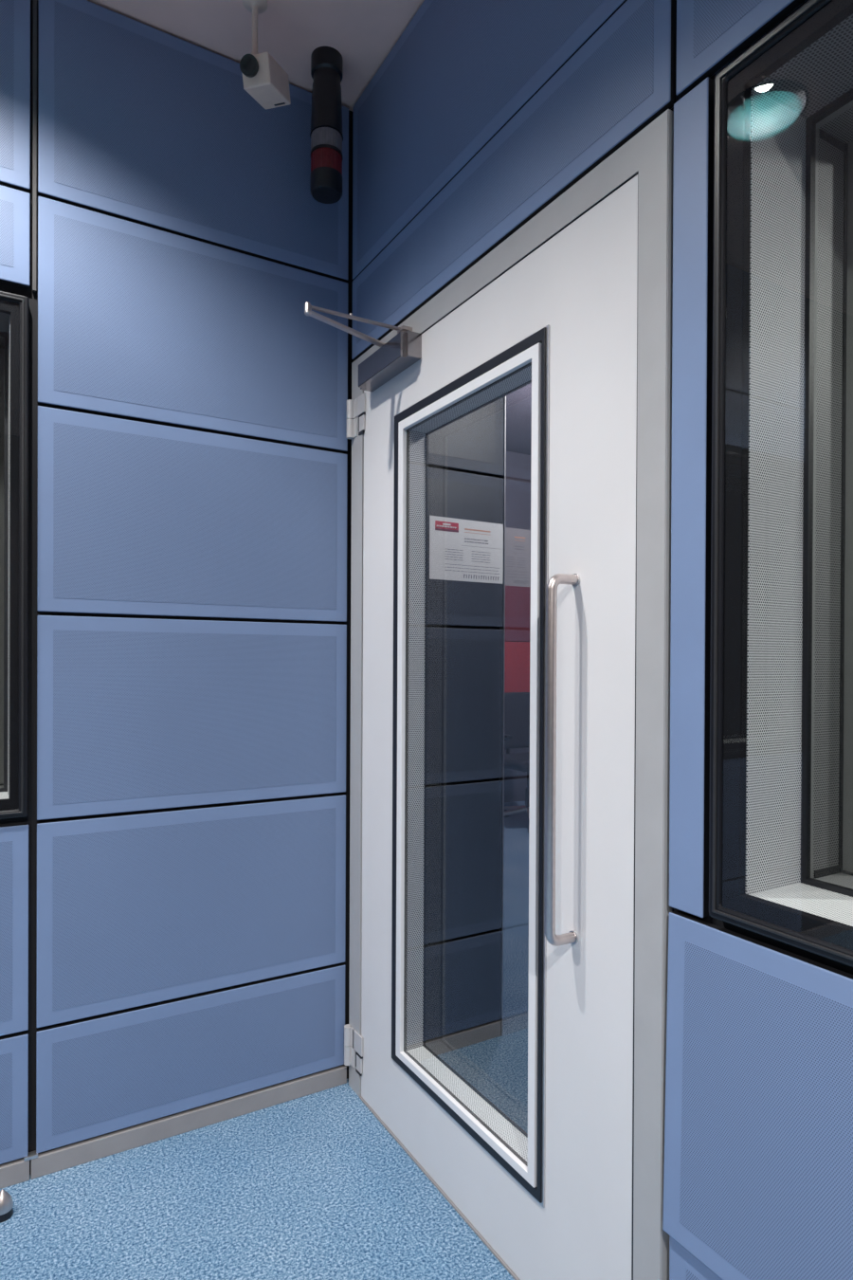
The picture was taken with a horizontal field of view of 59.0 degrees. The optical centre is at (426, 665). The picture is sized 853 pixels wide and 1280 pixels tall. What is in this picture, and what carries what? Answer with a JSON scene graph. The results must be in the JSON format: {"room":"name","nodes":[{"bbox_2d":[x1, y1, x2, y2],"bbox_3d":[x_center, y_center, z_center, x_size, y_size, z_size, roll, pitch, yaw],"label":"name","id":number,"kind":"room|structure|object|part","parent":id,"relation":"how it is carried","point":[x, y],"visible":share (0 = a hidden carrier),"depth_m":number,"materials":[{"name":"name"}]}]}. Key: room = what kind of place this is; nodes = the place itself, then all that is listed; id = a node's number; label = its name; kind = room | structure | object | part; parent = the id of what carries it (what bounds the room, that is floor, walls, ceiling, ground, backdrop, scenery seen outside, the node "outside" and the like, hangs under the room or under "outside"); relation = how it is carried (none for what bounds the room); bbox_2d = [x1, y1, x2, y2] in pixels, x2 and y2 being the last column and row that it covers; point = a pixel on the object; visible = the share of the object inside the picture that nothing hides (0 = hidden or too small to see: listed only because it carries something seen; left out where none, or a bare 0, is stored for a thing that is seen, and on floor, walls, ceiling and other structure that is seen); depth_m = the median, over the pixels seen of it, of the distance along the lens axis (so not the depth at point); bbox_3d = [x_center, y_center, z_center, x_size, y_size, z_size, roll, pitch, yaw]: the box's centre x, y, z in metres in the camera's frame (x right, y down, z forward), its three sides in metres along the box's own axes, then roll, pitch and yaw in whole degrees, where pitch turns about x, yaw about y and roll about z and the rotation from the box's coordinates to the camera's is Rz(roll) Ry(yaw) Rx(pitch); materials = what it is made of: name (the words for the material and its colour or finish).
{"room":"studio","nodes":[
{"label":"studio","id":0,"kind":"room"},
{"bbox_2d":[0,0,500,1174],"bbox_3d":[-1.866,-0.325,1.413,4.758,3.100,0.242,0,0,-30],"label":"wall","id":1,"kind":"structure","parent":0,"point":[30,819],"depth_m":1.82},
{"bbox_2d":[0,1031,28,1164],"bbox_3d":[-1.546,1.025,1.460,1.372,0.293,0.018,0,0,-30],"label":"wall panel","id":2,"kind":"object","parent":1,"relation":"attached to","point":[13,1048],"visible":1,"depth_m":1.79,"materials":[{"name":"blue paint"}]},
{"bbox_2d":[0,823,28,1036],"bbox_3d":[-1.545,0.624,1.458,1.372,0.491,0.018,0,0,-30],"label":"wall panel","id":3,"kind":"object","parent":1,"relation":"attached to","point":[13,838],"visible":1,"depth_m":1.78,"materials":[{"name":"blue paint"}]},
{"bbox_2d":[0,291,29,819],"bbox_3d":[-1.591,-0.258,1.553,1.354,1.264,0.265,0,0,-30],"label":"window","id":4,"kind":"structure","parent":1,"relation":"in","point":[13,307],"depth_m":1.78,"materials":[{"name":"black metal"}]},
{"bbox_3d":[-1.571,0.318,1.517,1.276,0.003,0.126,0,0,-30],"label":"perforated sill","id":5,"kind":"part","parent":4,"relation":"part of","materials":[{"name":"white metal"}]},
{"bbox_3d":[-1.603,-0.259,1.574,1.316,1.190,0.012,0,0,-30],"label":"frame","id":6,"kind":"part","parent":4,"relation":"part of","materials":[{"name":"black metal"}]},
{"bbox_2d":[0,184,30,288],"bbox_3d":[-1.537,-1.012,1.450,1.372,0.219,0.018,0,0,-30],"label":"wall panel","id":7,"kind":"object","parent":1,"relation":"attached to","point":[14,204],"visible":1,"depth_m":1.77,"materials":[{"name":"blue paint"}]},
{"bbox_2d":[0,0,30,192],"bbox_3d":[-1.535,-1.381,1.448,1.372,0.501,0.018,0,0,-30],"label":"wall panel","id":8,"kind":"object","parent":1,"relation":"attached to","point":[14,14],"visible":1,"depth_m":1.77,"materials":[{"name":"blue paint"}]},
{"bbox_2d":[23,1150,37,1161],"bbox_3d":[-0.949,1.175,1.809,0.030,0.008,0.021,0,0,-30],"label":"trim","id":9,"kind":"structure","parent":1,"relation":"attached to","point":[31,1155],"depth_m":1.80,"materials":[{"name":"metal"}]},
{"bbox_2d":[32,0,36,292],"bbox_3d":[-0.938,-1.267,1.804,0.008,0.742,0.012,0,0,-30],"label":"trim","id":10,"kind":"structure","parent":1,"relation":"attached to","point":[34,44],"depth_m":1.80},
{"bbox_2d":[0,1064,347,1188],"bbox_3d":[-1.919,1.202,1.240,3.897,0.048,0.020,0,0,-30],"label":"baseboard","id":11,"kind":"structure","parent":1,"relation":"attached to","point":[81,1152],"depth_m":1.96,"materials":[{"name":"grey metal"}]},
{"bbox_2d":[36,963,345,1152],"bbox_3d":[-0.592,1.026,2.022,0.809,0.293,0.018,0,0,-30],"label":"wall panel","id":12,"kind":"object","parent":1,"relation":"attached to","point":[96,1076],"visible":0.92,"depth_m":1.98,"materials":[{"name":"blue paint"}]},
{"bbox_2d":[36,794,346,1027],"bbox_3d":[-0.590,0.625,2.019,0.809,0.491,0.018,0,0,-30],"label":"wall panel","id":13,"kind":"object","parent":1,"relation":"attached to","point":[133,910],"visible":1,"depth_m":1.98,"materials":[{"name":"blue paint"}]},
{"bbox_2d":[36,615,347,820],"bbox_3d":[-0.587,0.126,2.017,0.809,0.491,0.018,0,0,-30],"label":"wall panel","id":14,"kind":"object","parent":1,"relation":"attached to","point":[134,714],"visible":1,"depth_m":1.98,"materials":[{"name":"blue paint"}]},
{"bbox_2d":[36,405,347,621],"bbox_3d":[-0.585,-0.374,2.014,0.809,0.491,0.018,0,0,-30],"label":"wall panel","id":15,"kind":"object","parent":1,"relation":"attached to","point":[136,518],"visible":1,"depth_m":1.97,"materials":[{"name":"blue paint"}]},
{"bbox_2d":[36,196,347,452],"bbox_3d":[-0.583,-0.875,2.012,0.809,0.491,0.018,0,0,-30],"label":"wall panel","id":16,"kind":"object","parent":1,"relation":"attached to","point":[138,321],"visible":1,"depth_m":1.97,"materials":[{"name":"blue paint"}]},
{"bbox_2d":[37,0,348,281],"bbox_3d":[-0.580,-1.380,2.009,0.809,0.501,0.018,0,0,-30],"label":"wall panel","id":17,"kind":"object","parent":1,"relation":"attached to","point":[138,122],"visible":0.97,"depth_m":1.96,"materials":[{"name":"blue paint"}]},
{"bbox_2d":[425,1019,500,1055],"bbox_3d":[0.049,1.205,2.400,0.446,0.048,0.018,0,0,-30],"label":"baseboard","id":18,"kind":"structure","parent":1,"relation":"attached to","point":[449,1042],"depth_m":2.43,"materials":[{"name":"grey metal"}]},
{"bbox_2d":[425,930,500,1040],"bbox_3d":[0.050,1.028,2.399,0.446,0.293,0.018,0,0,-30],"label":"wall panel","id":19,"kind":"object","parent":1,"relation":"attached to","point":[463,975],"visible":0.56,"depth_m":2.43,"materials":[{"name":"blue fabric"}]},
{"bbox_2d":[426,780,501,944],"bbox_3d":[0.052,0.626,2.397,0.446,0.491,0.018,0,0,-30],"label":"wall panel","id":20,"kind":"object","parent":1,"relation":"attached to","point":[464,820],"visible":0.56,"depth_m":2.42,"materials":[{"name":"blue fabric"}]},
{"bbox_2d":[426,627,502,784],"bbox_3d":[0.055,0.127,2.394,0.446,0.491,0.018,0,0,-30],"label":"wall panel","id":21,"kind":"object","parent":1,"relation":"attached to","point":[465,666],"visible":0.56,"depth_m":2.42,"materials":[{"name":"blue fabric"}]},
{"bbox_2d":[427,467,503,626],"bbox_3d":[0.057,-0.373,2.392,0.446,0.491,0.018,0,0,-30],"label":"wall panel","id":22,"kind":"object","parent":1,"relation":"attached to","point":[452,494],"visible":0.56,"depth_m":2.42,"materials":[{"name":"blue fabric"}]},
{"bbox_2d":[429,515,503,584],"bbox_3d":[0.131,-0.369,2.423,0.282,0.197,0.002,0,0,-30],"label":"paper notice","id":23,"kind":"object","parent":22,"relation":"attached to","point":[460,550],"visible":1,"depth_m":2.42,"materials":[{"name":"grey paper"}]},
{"bbox_2d":[444,538,499,580],"bbox_3d":[0.151,-0.344,2.434,0.214,0.128,0.001,0,0,-30],"label":"print","id":24,"kind":"object","parent":23,"relation":"attached to","point":[465,558],"depth_m":2.43,"materials":[{"name":"grey paper"}]},
{"bbox_2d":[428,397,503,476],"bbox_3d":[0.059,-0.873,2.389,0.446,0.491,0.018,0,0,-30],"label":"wall panel","id":25,"kind":"object","parent":1,"relation":"attached to","point":[474,442],"visible":0.28,"depth_m":2.44,"materials":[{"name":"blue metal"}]},
{"bbox_2d":[497,395,506,1036],"bbox_3d":[0.244,-0.070,2.521,0.004,2.600,0.053,0,0,-30],"label":"trim","id":26,"kind":"structure","parent":1,"relation":"attached to","point":[502,628],"depth_m":2.50,"materials":[{"name":"metal"}]},
{"bbox_3d":[0.338,0.105,2.601,0.237,2.150,0.006,0,0,-30],"label":"window","id":27,"kind":"structure","parent":1,"relation":"in","visible":0},
{"bbox_2d":[505,527,530,586],"bbox_3d":[0.304,-0.369,2.572,0.125,0.197,0.001,0,0,-30],"label":"paper notice","id":28,"kind":"object","parent":27,"relation":"attached to","point":[518,541],"visible":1,"depth_m":2.58,"materials":[{"name":"grey paper"}]},
{"bbox_2d":[507,546,529,583],"bbox_3d":[0.313,-0.344,2.577,0.095,0.128,0.001,0,0,-30],"label":"print","id":29,"kind":"object","parent":28,"relation":"attached to","point":[518,557],"depth_m":2.58,"materials":[{"name":"grey paper"}]},
{"bbox_2d":[87,0,424,111],"bbox_3d":[-0.819,-1.637,-0.521,4.400,0.020,4.700,0,0,-30],"label":"ceiling","id":30,"kind":"structure","parent":0,"point":[364,32],"depth_m":1.93,"materials":[{"name":"paint"}]},
{"bbox_2d":[239,0,291,109],"bbox_3d":[-0.406,-1.521,1.870,0.088,0.232,0.139,0,0,16],"label":"camera","id":31,"kind":"object","parent":30,"relation":"attached to","point":[265,80],"visible":1,"depth_m":1.85,"materials":[{"name":"white plastic"}]},
{"bbox_3d":[-0.423,-1.566,1.861,0.060,0.142,0.060,0,0,-30],"label":"stem","id":32,"kind":"part","parent":31,"relation":"part of","materials":[{"name":"white plastic"}]},
{"bbox_2d":[310,46,343,203],"bbox_3d":[-0.270,-1.452,2.037,0.088,0.371,0.088,0,0,-30],"label":"beacon","id":33,"kind":"object","parent":30,"relation":"hanging from","point":[326,135],"visible":1,"depth_m":2.00,"materials":[{"name":"black plastic"}]},
{"bbox_2d":[0,800,530,1279],"bbox_3d":[0.015,1.290,2.196,8.800,0.120,8.700,0,0,-30],"label":"floor","id":34,"kind":"structure","parent":0,"point":[314,1186],"depth_m":1.74,"materials":[{"name":"blue carpet"}]},
{"bbox_2d":[0,1188,13,1223],"bbox_3d":[-0.947,1.198,1.683,0.042,0.060,0.042,0,0,-30],"label":"door stop","id":35,"kind":"object","parent":34,"relation":"on","point":[6,1200],"visible":1,"depth_m":1.67,"materials":[{"name":"silver rubber"}]},
{"bbox_2d":[359,1096,520,1279],"bbox_3d":[0.113,1.230,1.720,0.094,0.004,1.040,0,0,-30],"label":"threshold","id":36,"kind":"object","parent":34,"relation":"on","point":[395,1138],"visible":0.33,"depth_m":1.75,"materials":[{"name":"grey metal"}]},
{"bbox_2d":[504,692,530,820],"bbox_3d":[0.777,0.716,5.796,0.640,1.000,0.598,0,0,-30],"label":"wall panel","id":37,"kind":"object","parent":34,"relation":"on","point":[517,704],"visible":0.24,"depth_m":5.95,"materials":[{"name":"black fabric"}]},
{"bbox_3d":[0.570,0.640,5.637,0.122,0.259,0.260,0,0,-30],"label":"armrest","id":38,"kind":"part","parent":37,"relation":"part of","materials":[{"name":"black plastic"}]},
{"bbox_3d":[0.713,1.112,5.904,0.048,0.082,0.296,0,0,-30],"label":"leg","id":39,"kind":"part","parent":37,"relation":"part of","materials":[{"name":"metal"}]},
{"bbox_3d":[0.649,1.113,5.740,0.291,0.082,0.116,0,0,-30],"label":"leg","id":40,"kind":"part","parent":37,"relation":"part of","materials":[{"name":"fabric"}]},
{"bbox_3d":[0.788,0.736,5.778,0.480,0.080,0.480,0,0,-30],"label":"seat","id":41,"kind":"part","parent":37,"relation":"part of","materials":[{"name":"black fabric"}]},
{"bbox_3d":[0.668,0.434,5.981,0.440,0.440,0.106,0,0,-30],"label":"backrest","id":42,"kind":"part","parent":37,"relation":"part of","materials":[{"name":"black fabric"}]},
{"bbox_3d":[0.776,1.114,5.636,0.048,0.081,0.295,0,0,4],"label":"leg","id":43,"kind":"part","parent":37,"relation":"part of","materials":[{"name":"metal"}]},
{"bbox_2d":[504,450,531,803],"bbox_3d":[0.474,-0.340,6.600,3.250,3.100,0.150,0,0,-30],"label":"wall","id":44,"kind":"structure","parent":0,"point":[519,466],"depth_m":6.71,"materials":[{"name":"paint"}]},
{"bbox_2d":[504,641,530,692],"bbox_3d":[0.710,0.251,6.642,1.700,0.920,0.025,0,0,-30],"label":"board","id":45,"kind":"object","parent":44,"relation":"attached to","point":[517,654],"visible":0.04,"depth_m":6.68,"materials":[{"name":"fabric"}]},
{"bbox_2d":[505,585,530,641],"bbox_3d":[0.713,-0.462,6.638,1.700,0.495,0.025,0,0,-30],"label":"board","id":46,"kind":"object","parent":44,"relation":"attached to","point":[518,599],"visible":0.06,"depth_m":6.68,"materials":[{"name":"fabric"}]},
{"bbox_2d":[506,383,531,455],"bbox_3d":[0.030,-1.929,2.180,8.800,0.080,8.700,0,0,-30],"label":"ceiling","id":47,"kind":"structure","parent":0,"point":[519,403],"depth_m":5.88,"materials":[{"name":"paint"}]},
{"bbox_2d":[353,0,852,974],"bbox_3d":[0.899,-0.306,0.418,0.082,3.100,4.760,0,0,-30],"label":"wall","id":48,"kind":"structure","parent":0,"point":[835,964],"depth_m":1.05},
{"bbox_2d":[304,109,674,1279],"bbox_3d":[-0.005,0.178,1.649,0.362,2.111,1.179,0,0,-30],"label":"door","id":49,"kind":"structure","parent":48,"relation":"in","point":[576,304],"depth_m":1.40,"materials":[{"name":"grey metal"}]},
{"bbox_3d":[-0.189,-0.826,1.871,0.258,0.022,0.022,0,0,-44],"label":"closer arm","id":50,"kind":"part","parent":49,"relation":"part of","materials":[{"name":"silver metal"}]},
{"bbox_3d":[-0.159,-0.844,1.836,0.266,0.015,0.033,0,0,-29],"label":"closer arm","id":51,"kind":"part","parent":49,"relation":"part of","materials":[{"name":"silver metal"}]},
{"bbox_3d":[0.101,0.989,1.719,0.048,0.004,0.515,0,0,-30],"label":"perforated sill","id":52,"kind":"part","parent":49,"relation":"part of","materials":[{"name":"white metal"}]},
{"bbox_3d":[0.075,0.192,1.701,0.018,1.628,0.568,0,0,-30],"label":"white trim","id":53,"kind":"part","parent":49,"relation":"part of","materials":[{"name":"white metal"}]},
{"bbox_3d":[0.242,0.169,1.354,0.065,0.667,0.018,0,0,-30],"label":"pull handle","id":54,"kind":"part","parent":49,"relation":"part of","materials":[{"name":"silver metal"}]},
{"bbox_2d":[352,0,627,279],"bbox_3d":[0.091,-1.374,1.696,0.018,0.503,1.184,0,0,-30],"label":"wall panel","id":55,"kind":"object","parent":48,"relation":"attached to","point":[460,71],"visible":0.81,"depth_m":1.76,"materials":[{"name":"blue paint"}]},
{"bbox_2d":[351,0,676,360],"bbox_3d":[0.089,-1.004,1.698,0.018,0.227,1.184,0,0,-30],"label":"wall panel","id":56,"kind":"object","parent":48,"relation":"attached to","point":[624,78],"visible":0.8,"depth_m":1.47,"materials":[{"name":"blue paint"}]},
{"bbox_2d":[669,77,714,917],"bbox_3d":[0.406,-0.249,1.157,0.018,1.254,0.065,0,0,-30],"label":"wall panel","id":57,"kind":"object","parent":48,"relation":"attached to","point":[693,187],"visible":0.93,"depth_m":1.15,"materials":[{"name":"blue paint"}]},
{"bbox_2d":[669,1235,722,1279],"bbox_3d":[0.691,1.062,0.676,0.018,0.335,1.196,0,0,-30],"label":"wall panel","id":58,"kind":"object","parent":48,"relation":"attached to","point":[684,1265],"visible":0.5,"depth_m":1.16,"materials":[{"name":"blue paint"}]},
{"bbox_2d":[676,0,806,97],"bbox_3d":[0.698,-0.995,0.662,0.018,0.225,1.194,0,0,-30],"label":"wall panel","id":59,"kind":"object","parent":48,"relation":"attached to","point":[711,34],"visible":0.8,"depth_m":1.11,"materials":[{"name":"blue paint"}]},
{"bbox_2d":[662,911,852,1279],"bbox_3d":[0.685,0.640,0.670,0.026,0.498,1.198,0,0,-30],"label":"wall panel","id":60,"kind":"object","parent":48,"relation":"attached to","point":[758,1168],"visible":1,"depth_m":1.04,"materials":[{"name":"blue paint"}]},
{"bbox_2d":[709,0,852,967],"bbox_3d":[0.809,-0.242,0.691,0.265,1.264,1.111,0,0,-30],"label":"window","id":61,"kind":"structure","parent":48,"relation":"in","point":[781,814],"depth_m":1.10,"materials":[{"name":"clear glass"}]},
{"bbox_3d":[0.767,0.333,0.671,0.126,0.003,1.013,0,0,-30],"label":"perforated sill","id":62,"kind":"part","parent":61,"relation":"part of","materials":[{"name":"white metal"}]},
{"bbox_3d":[0.830,-0.243,0.703,0.012,1.190,1.053,0,0,-30],"label":"frame","id":63,"kind":"part","parent":61,"relation":"part of","materials":[{"name":"grey metal"}]},
{"bbox_3d":[0.872,0.331,0.730,0.090,0.003,1.016,0,0,-30],"label":"second sill","id":64,"kind":"part","parent":61,"relation":"part of","materials":[{"name":"white metal"}]}
]}

